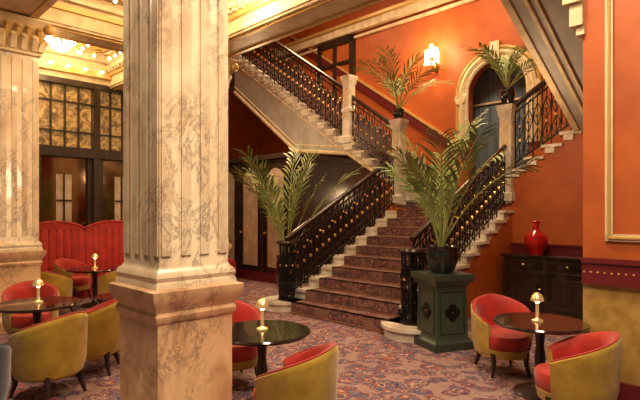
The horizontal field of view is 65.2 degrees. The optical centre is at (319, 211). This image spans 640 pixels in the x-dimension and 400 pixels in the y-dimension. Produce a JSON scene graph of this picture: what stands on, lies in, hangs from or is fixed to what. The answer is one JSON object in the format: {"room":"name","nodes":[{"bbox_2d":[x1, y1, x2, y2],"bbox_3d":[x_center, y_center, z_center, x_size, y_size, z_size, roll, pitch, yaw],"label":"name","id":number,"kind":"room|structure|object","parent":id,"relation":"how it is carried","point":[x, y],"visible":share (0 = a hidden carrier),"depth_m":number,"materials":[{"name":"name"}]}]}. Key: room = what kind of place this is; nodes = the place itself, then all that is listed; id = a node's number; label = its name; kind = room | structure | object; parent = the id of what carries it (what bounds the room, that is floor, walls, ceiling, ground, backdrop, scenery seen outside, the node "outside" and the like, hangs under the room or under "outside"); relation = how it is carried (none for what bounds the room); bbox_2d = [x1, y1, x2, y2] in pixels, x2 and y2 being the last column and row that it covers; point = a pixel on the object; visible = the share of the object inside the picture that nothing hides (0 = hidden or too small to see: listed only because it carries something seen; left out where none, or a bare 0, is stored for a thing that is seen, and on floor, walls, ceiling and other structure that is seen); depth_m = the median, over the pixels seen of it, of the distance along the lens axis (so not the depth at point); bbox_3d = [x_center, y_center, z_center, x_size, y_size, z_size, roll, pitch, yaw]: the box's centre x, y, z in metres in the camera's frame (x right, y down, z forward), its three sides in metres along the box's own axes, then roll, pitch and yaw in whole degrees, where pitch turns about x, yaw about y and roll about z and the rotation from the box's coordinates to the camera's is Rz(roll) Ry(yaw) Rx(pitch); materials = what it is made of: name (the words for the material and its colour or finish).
{"room":"hotel lobby","nodes":[
{"label":"hotel lobby","id":0,"kind":"room"},
{"bbox_2d":[66,0,122,55],"bbox_3d":[-4.088,-3.050,4.082,8.050,0.100,16.000,0,0,-45],"label":"ceiling","id":1,"kind":"structure","parent":0,"point":[111,1],"depth_m":7.20,"materials":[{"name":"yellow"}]},
{"bbox_2d":[0,0,57,18],"bbox_3d":[-3.848,-2.730,6.210,0.800,0.540,11.330,0,0,-45],"label":"beam","id":2,"kind":"structure","parent":1,"relation":"attached to","point":[35,9],"depth_m":6.03,"materials":[{"name":"beige paint"}]},
{"bbox_2d":[46,36,75,51],"bbox_3d":[-4.300,-2.815,8.300,0.444,0.311,0.440,0,0,0],"label":"crystal ceiling light","id":3,"kind":"object","parent":1,"relation":"attached to","point":[52,42],"visible":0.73,"depth_m":8.29,"materials":[{"name":"clear glass"}]},
{"bbox_2d":[51,38,103,49],"bbox_3d":[-2.020,-2.990,6.221,1.586,0.100,7.487,0,0,-45],"label":"ceiling medallion","id":4,"kind":"object","parent":1,"relation":"attached to","point":[90,47],"depth_m":9.01,"materials":[{"name":"gold metal"}]},
{"bbox_2d":[37,0,122,52],"bbox_3d":[-3.144,-2.730,7.360,2.020,0.540,0.700,0,0,-45],"label":"beam","id":5,"kind":"structure","parent":1,"relation":"attached to","point":[96,23],"depth_m":6.99,"materials":[{"name":"beige paint"}]},
{"bbox_2d":[45,0,121,73],"bbox_3d":[-1.555,-2.785,6.463,6.060,0.350,7.915,0,0,-45],"label":"ceiling light bulbs","id":6,"kind":"object","parent":1,"relation":"attached to","point":[78,50],"depth_m":9.02,"materials":[{"name":"white glass"}]},
{"bbox_2d":[105,0,382,90],"bbox_3d":[-1.426,-2.690,7.444,0.730,0.620,13.010,0,0,-45],"label":"beam","id":7,"kind":"structure","parent":1,"relation":"attached to","point":[252,24],"depth_m":6.46,"materials":[{"name":"beige paint"}]},
{"bbox_2d":[38,43,228,88],"bbox_3d":[-6.071,-0.750,7.939,10.700,4.500,0.540,0,0,-45],"label":"cornice","id":8,"kind":"structure","parent":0,"point":[58,68],"depth_m":9.24,"materials":[{"name":"beige"}]},
{"bbox_2d":[39,74,122,226],"bbox_3d":[-4.841,-0.475,9.113,7.300,3.950,0.221,0,0,-45],"label":"screen","id":9,"kind":"object","parent":8,"relation":"attached to","point":[81,122],"visible":0.34,"depth_m":9.44,"materials":[{"name":"brown wood"}]},
{"bbox_2d":[47,0,122,55],"bbox_3d":[-1.861,-2.970,6.062,1.660,0.060,8.050,0,0,-45],"label":"trim","id":10,"kind":"structure","parent":8,"relation":"attached to","point":[104,52],"depth_m":9.09,"materials":[{"name":"gold paint"}]},
{"bbox_2d":[228,47,260,158],"bbox_3d":[-3.876,-2.200,14.335,0.200,7.400,5.750,0,0,45],"label":"wall","id":11,"kind":"structure","parent":0,"point":[244,127],"depth_m":15.62,"materials":[{"name":"paint"}]},
{"bbox_2d":[228,152,382,283],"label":"panelling","id":12,"kind":"structure","parent":11,"relation":"attached to","point":[253,239],"depth_m":10.97,"materials":[{"name":"brown wood"}]},
{"bbox_2d":[0,278,582,399],"bbox_3d":[-1.631,1.550,6.539,15.000,0.100,16.000,0,0,-45],"label":"floor","id":13,"kind":"structure","parent":0,"point":[371,365],"depth_m":4.70,"materials":[{"name":"carpet"}]},
{"bbox_2d":[0,343,11,399],"bbox_3d":[-2.400,1.152,3.350,0.568,0.705,0.589,0,0,-18],"label":"armchair","id":14,"kind":"object","parent":13,"relation":"on","point":[5,350],"visible":1,"depth_m":3.37,"materials":[{"name":"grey fabric"}]},
{"bbox_2d":[0,10,54,333],"bbox_3d":[-4.050,-0.477,6.500,0.883,3.955,0.877,0,0,-45],"label":"column","id":15,"kind":"structure","parent":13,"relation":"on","point":[23,42],"depth_m":6.34,"materials":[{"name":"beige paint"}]},
{"bbox_2d":[1,280,58,334],"bbox_3d":[-3.250,1.152,5.620,0.568,0.705,0.589,0,0,-32],"label":"armchair","id":16,"kind":"object","parent":13,"relation":"on","point":[12,323],"visible":0.49,"depth_m":5.59,"materials":[{"name":"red fabric"}]},
{"bbox_2d":[0,296,81,324],"bbox_3d":[-2.800,1.200,4.950,0.800,0.600,0.800,0,0,0],"label":"cocktail table","id":17,"kind":"object","parent":13,"relation":"on","point":[50,303],"visible":0.61,"depth_m":4.87,"materials":[{"name":"black"}]},
{"bbox_2d":[32,279,43,302],"bbox_3d":[-2.800,0.781,4.970,0.104,0.238,0.104,0,0,0],"label":"table lamp","id":18,"kind":"object","parent":17,"relation":"on","point":[38,282],"visible":1,"depth_m":4.95,"materials":[{"name":"gold metal"}]},
{"bbox_2d":[8,311,87,399],"bbox_3d":[-2.220,1.152,4.100,0.589,0.705,0.568,0,0,23],"label":"armchair","id":19,"kind":"object","parent":13,"relation":"on","point":[54,349],"visible":1,"depth_m":3.87,"materials":[{"name":"yellow fabric"}]},
{"bbox_2d":[41,270,72,312],"bbox_3d":[-3.900,1.152,7.250,0.568,0.705,0.589,0,0,21],"label":"armchair","id":20,"kind":"object","parent":13,"relation":"on","point":[64,284],"visible":0.34,"depth_m":7.08,"materials":[{"name":"yellow fabric"}]},
{"bbox_2d":[54,258,91,297],"bbox_3d":[-4.250,1.152,8.600,0.589,0.705,0.568,0,0,18],"label":"armchair","id":21,"kind":"object","parent":13,"relation":"on","point":[82,282],"visible":0.69,"depth_m":8.51,"materials":[{"name":"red fabric"}]},
{"bbox_2d":[66,265,118,307],"bbox_3d":[-3.600,1.200,8.000,0.840,0.600,0.840,0,0,0],"label":"cocktail table","id":22,"kind":"object","parent":13,"relation":"on","point":[85,269],"visible":0.76,"depth_m":7.96,"materials":[{"name":"black"}]},
{"bbox_2d":[91,253,98,268],"bbox_3d":[-3.600,0.781,8.000,0.104,0.238,0.104,0,0,0],"label":"table lamp","id":23,"kind":"object","parent":22,"relation":"on","point":[94,255],"visible":1,"depth_m":7.98,"materials":[{"name":"gold metal"}]},
{"bbox_2d":[85,298,119,375],"bbox_3d":[-2.150,1.152,4.720,0.589,0.705,0.568,0,0,-9],"label":"armchair","id":24,"kind":"object","parent":13,"relation":"on","point":[103,333],"visible":0.59,"depth_m":4.54,"materials":[{"name":"yellow fabric"}]},
{"bbox_2d":[97,270,116,303],"bbox_3d":[-3.050,1.152,7.550,0.589,0.705,0.568,0,0,27],"label":"armchair","id":25,"kind":"object","parent":13,"relation":"on","point":[103,280],"visible":0.21,"depth_m":7.28,"materials":[{"name":"yellow fabric"}]},
{"bbox_2d":[94,292,119,355],"bbox_3d":[-2.050,1.200,5.400,0.720,0.600,0.720,0,0,0],"label":"armchair","id":26,"kind":"object","parent":13,"relation":"on","point":[101,298],"visible":0.09,"depth_m":5.26,"materials":[{"name":"red fabric"}]},
{"bbox_2d":[38,220,235,297],"bbox_3d":[-4.558,0.826,8.760,7.040,1.348,0.680,0,0,-45],"label":"sofa","id":27,"kind":"object","parent":13,"relation":"on","point":[61,239],"visible":0.14,"depth_m":9.19,"materials":[{"name":"red fabric"}]},
{"bbox_2d":[108,0,243,399],"bbox_3d":[-0.935,-0.477,3.245,0.675,3.955,0.675,0,0,-45],"label":"pier","id":28,"kind":"object","parent":13,"relation":"on","point":[175,289],"visible":1,"depth_m":3.06,"materials":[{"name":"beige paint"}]},
{"bbox_2d":[228,57,238,255],"bbox_3d":[-1.768,-0.435,7.787,0.747,3.870,0.753,0,0,45],"label":"marble pilaster","id":29,"kind":"object","parent":13,"relation":"on","point":[232,63],"visible":0.06,"depth_m":7.75,"materials":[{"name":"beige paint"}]},
{"bbox_2d":[232,300,260,376],"bbox_3d":[-0.780,1.152,4.420,0.568,0.705,0.589,0,0,-32],"label":"armchair","id":30,"kind":"object","parent":13,"relation":"on","point":[243,357],"visible":0.27,"depth_m":4.25,"materials":[{"name":"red fabric"}]},
{"bbox_2d":[232,320,310,399],"bbox_3d":[-0.442,1.200,3.810,0.740,0.600,0.740,0,0,0],"label":"cocktail table","id":31,"kind":"object","parent":13,"relation":"on","point":[279,332],"visible":0.7,"depth_m":3.77,"materials":[{"name":"black"}]},
{"bbox_2d":[256,298,268,330],"bbox_3d":[-0.442,0.781,3.830,0.104,0.238,0.104,0,0,0],"label":"table lamp","id":32,"kind":"object","parent":31,"relation":"on","point":[261,304],"visible":1,"depth_m":3.81,"materials":[{"name":"gold metal"}]},
{"bbox_2d":[253,343,338,399],"bbox_3d":[-0.160,1.167,3.220,0.564,0.674,0.544,0,0,22],"label":"armchair","id":33,"kind":"object","parent":13,"relation":"on","point":[311,373],"visible":1,"depth_m":2.99,"materials":[{"name":"yellow fabric"}]},
{"bbox_2d":[228,139,363,293],"bbox_3d":[-0.428,0.058,8.448,2.034,2.885,2.129,0,0,37],"label":"potted palm","id":34,"kind":"object","parent":13,"relation":"on","point":[272,189],"visible":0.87,"depth_m":8.56,"materials":[{"name":"green plant"}]},
{"bbox_2d":[228,0,582,342],"bbox_3d":[0.639,-1.326,9.799,12.600,5.652,5.380,0,0,45],"label":"staircase","id":35,"kind":"structure","parent":13,"relation":"on","point":[361,288],"depth_m":7.57,"materials":[{"name":"white stone"}]},
{"bbox_2d":[276,240,296,300],"bbox_3d":[-0.513,0.893,7.685,0.320,0.912,0.320,0,0,0],"label":"newel post","id":36,"kind":"object","parent":35,"relation":"on","point":[283,292],"visible":0.99,"depth_m":7.61,"materials":[{"name":"black metal"}]},
{"bbox_2d":[241,41,342,134],"bbox_3d":[-0.860,-3.456,12.019,0.070,3.786,4.040,0,0,-45],"label":"balustrade","id":37,"kind":"object","parent":35,"relation":"on","point":[283,47],"visible":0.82,"depth_m":11.60,"materials":[{"name":"black metal"}]},
{"bbox_2d":[284,156,394,295],"bbox_3d":[0.455,0.143,8.625,2.793,2.475,0.070,0,0,-45],"label":"balustrade","id":38,"kind":"object","parent":35,"relation":"on","point":[312,220],"visible":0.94,"depth_m":8.50,"materials":[{"name":"black metal"}]},
{"bbox_2d":[340,74,357,143],"bbox_3d":[0.611,-2.154,10.549,0.270,1.412,0.270,0,0,45],"label":"newel post","id":39,"kind":"object","parent":35,"relation":"on","point":[348,81],"visible":0.92,"depth_m":10.46,"materials":[{"name":"white stone"}]},
{"bbox_2d":[352,95,391,167],"bbox_3d":[1.049,-1.587,10.110,0.070,1.732,1.120,0,0,-45],"label":"balustrade","id":40,"kind":"object","parent":35,"relation":"on","point":[371,110],"visible":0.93,"depth_m":10.11,"materials":[{"name":"black metal"}]},
{"bbox_2d":[389,118,408,202],"bbox_3d":[1.516,-0.975,9.615,0.270,1.590,0.270,0,0,45],"label":"newel post","id":41,"kind":"object","parent":35,"relation":"on","point":[401,124],"visible":0.72,"depth_m":9.52,"materials":[{"name":"white stone"}]},
{"bbox_2d":[352,44,457,118],"bbox_3d":[1.657,-2.500,9.415,2.133,1.460,1.835,0,0,0],"label":"potted palm","id":42,"kind":"object","parent":41,"relation":"on","point":[398,112],"visible":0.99,"depth_m":9.50,"materials":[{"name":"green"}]},
{"bbox_2d":[397,247,426,325],"bbox_3d":[1.127,0.893,6.073,0.380,0.912,0.380,0,0,0],"label":"newel post","id":43,"kind":"object","parent":35,"relation":"on","point":[408,304],"visible":0.73,"depth_m":6.00,"materials":[{"name":"black metal"}]},
{"bbox_2d":[409,144,506,293],"bbox_3d":[2.064,0.104,7.123,0.072,2.396,2.643,0,0,45],"label":"balustrade","id":44,"kind":"object","parent":35,"relation":"on","point":[486,202],"visible":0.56,"depth_m":7.27,"materials":[{"name":"black metal"}]},
{"bbox_2d":[496,103,518,200],"bbox_3d":[3.036,-0.950,8.095,0.270,1.540,0.270,0,0,-45],"label":"newel post","id":45,"kind":"object","parent":35,"relation":"on","point":[506,112],"visible":0.82,"depth_m":8.00,"materials":[{"name":"white stone"}]},
{"bbox_2d":[459,42,537,104],"bbox_3d":[3.017,-2.286,8.057,1.714,1.133,1.416,0,0,0],"label":"potted palm","id":46,"kind":"object","parent":45,"relation":"on","point":[507,94],"visible":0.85,"depth_m":7.98,"materials":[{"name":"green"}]},
{"bbox_2d":[513,79,571,168],"bbox_3d":[3.482,-1.533,7.678,0.070,1.706,1.077,0,0,-45],"label":"balustrade","id":47,"kind":"object","parent":35,"relation":"on","point":[542,83],"visible":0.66,"depth_m":7.79,"materials":[{"name":"black metal"}]},
{"bbox_2d":[411,270,474,352],"bbox_3d":[1.370,1.090,5.620,0.500,0.820,0.500,0,0,-20],"label":"pedestal","id":48,"kind":"object","parent":13,"relation":"on","point":[442,324],"visible":1,"depth_m":5.44,"materials":[{"name":"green paint"}]},
{"bbox_2d":[376,109,541,273],"bbox_3d":[1.553,-0.256,5.407,1.879,1.872,1.767,0,0,0],"label":"potted palm","id":49,"kind":"object","parent":48,"relation":"on","point":[441,258],"visible":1,"depth_m":5.46,"materials":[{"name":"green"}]},
{"bbox_2d":[471,293,532,377],"bbox_3d":[1.720,1.159,4.740,0.556,0.689,0.576,0,0,-3],"label":"armchair","id":50,"kind":"object","parent":13,"relation":"on","point":[491,340],"visible":0.92,"depth_m":4.61,"materials":[{"name":"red fabric"}]},
{"bbox_2d":[500,251,582,319],"bbox_3d":[3.575,1.060,7.029,1.910,0.880,0.586,0,0,45],"label":"base cabinet","id":51,"kind":"object","parent":13,"relation":"on","point":[558,277],"visible":0.47,"depth_m":7.06,"materials":[{"name":"brown wood"}]},
{"bbox_2d":[524,221,548,253],"bbox_3d":[3.206,0.378,7.416,0.340,0.485,0.340,0,0,0],"label":"vase","id":52,"kind":"object","parent":51,"relation":"on","point":[536,241],"visible":1,"depth_m":7.32,"materials":[{"name":"red ceramic"}]},
{"bbox_2d":[493,312,590,399],"bbox_3d":[1.817,1.200,4.130,0.740,0.600,0.740,0,0,0],"label":"cocktail table","id":53,"kind":"object","parent":13,"relation":"on","point":[552,324],"visible":0.74,"depth_m":4.08,"materials":[{"name":"black"}]},
{"bbox_2d":[530,292,543,321],"bbox_3d":[1.790,0.781,4.120,0.104,0.238,0.104,0,0,0],"label":"table lamp","id":54,"kind":"object","parent":53,"relation":"on","point":[537,297],"visible":1,"depth_m":4.10,"materials":[{"name":"gold metal"}]},
{"bbox_2d":[534,331,621,399],"bbox_3d":[1.830,1.171,3.570,0.557,0.666,0.537,0,0,22],"label":"armchair","id":55,"kind":"object","parent":13,"relation":"on","point":[587,366],"visible":1,"depth_m":3.37,"materials":[{"name":"yellow fabric"}]},
{"bbox_2d":[261,0,569,218],"bbox_3d":[2.753,-2.200,11.630,0.200,7.400,13.000,0,0,-45],"label":"wall","id":56,"kind":"structure","parent":0,"point":[472,23],"depth_m":11.68,"materials":[{"name":"orange paint"}]},
{"bbox_2d":[317,34,355,102],"bbox_3d":[0.438,-3.800,13.734,0.100,1.800,1.350,0,0,-45],"label":"door","id":57,"kind":"structure","parent":56,"relation":"in","point":[342,52],"depth_m":13.68,"materials":[{"name":"brown wood"}]},
{"bbox_2d":[255,0,474,62],"bbox_3d":[2.605,-4.810,11.482,0.220,0.420,13.000,0,0,-45],"label":"crown molding","id":58,"kind":"structure","parent":56,"relation":"attached to","point":[409,7],"depth_m":12.74,"materials":[{"name":"beige paint"}]},
{"bbox_2d":[290,35,467,159],"bbox_3d":[1.173,-3.225,13.020,0.090,4.220,5.800,0,0,-45],"label":"trim","id":59,"kind":"structure","parent":56,"relation":"attached to","point":[414,120],"depth_m":12.54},
{"bbox_2d":[424,44,438,70],"bbox_3d":[2.603,-3.520,11.452,0.325,0.580,0.370,0,0,-45],"label":"wall sconce","id":60,"kind":"object","parent":56,"relation":"attached to","point":[432,52],"visible":0.72,"depth_m":11.35,"materials":[{"name":"white glass"}]},
{"bbox_2d":[455,40,541,148],"bbox_3d":[3.694,-2.485,10.492,0.160,2.170,1.908,0,0,-45],"label":"arch surround","id":61,"kind":"object","parent":56,"relation":"attached to","point":[476,64],"visible":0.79,"depth_m":10.63,"materials":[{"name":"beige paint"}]},
{"bbox_2d":[473,62,527,193],"bbox_3d":[4.069,-1.800,10.867,0.060,3.400,2.000,0,0,-45],"label":"arched window","id":62,"kind":"structure","parent":56,"relation":"in","point":[486,92],"depth_m":11.15,"materials":[{"name":"blue glass"}]},
{"bbox_2d":[583,0,639,385],"bbox_3d":[2.669,-0.800,3.768,1.200,4.600,0.240,0,0,45],"label":"wall","id":63,"kind":"structure","parent":0,"point":[605,308],"depth_m":3.93,"materials":[{"name":"orange paint"}]},
{"bbox_2d":[562,0,585,39],"bbox_3d":[2.152,-1.925,4.185,0.160,0.950,0.380,0,0,45],"label":"corbel","id":64,"kind":"object","parent":63,"relation":"attached to","point":[577,8],"visible":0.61,"depth_m":4.08,"materials":[{"name":"beige paint"}]},
{"bbox_2d":[581,257,639,288],"bbox_3d":[2.566,0.475,3.665,0.050,0.210,1.200,0,0,-45],"label":"trim","id":65,"kind":"structure","parent":63,"relation":"attached to","point":[597,271],"depth_m":3.93,"materials":[{"name":"red paint"}]},
{"bbox_2d":[605,0,639,241],"bbox_3d":[2.593,-1.235,3.642,0.044,2.930,0.930,0,0,-45],"label":"trim","id":66,"kind":"structure","parent":63,"relation":"attached to","point":[609,4],"depth_m":3.94,"materials":[{"name":"beige paint"}]},
{"bbox_2d":[617,382,639,399],"bbox_3d":[2.573,1.415,3.672,0.031,0.170,1.200,0,0,-45],"label":"baseboard","id":67,"kind":"structure","parent":63,"relation":"attached to","point":[627,391],"depth_m":3.85,"materials":[{"name":"red"}]},
{"bbox_3d":[5.228,-2.200,5.337,5.600,7.400,0.200,0,0,-45],"label":"wall","id":68,"kind":"structure","parent":0,"visible":0},
{"bbox_2d":[510,242,582,254],"bbox_3d":[4.238,0.585,6.843,0.070,0.190,3.330,0,0,-45],"label":"trim","id":69,"kind":"structure","parent":68,"relation":"attached to","point":[551,248],"depth_m":7.51,"materials":[{"name":"red paint"}]}
]}

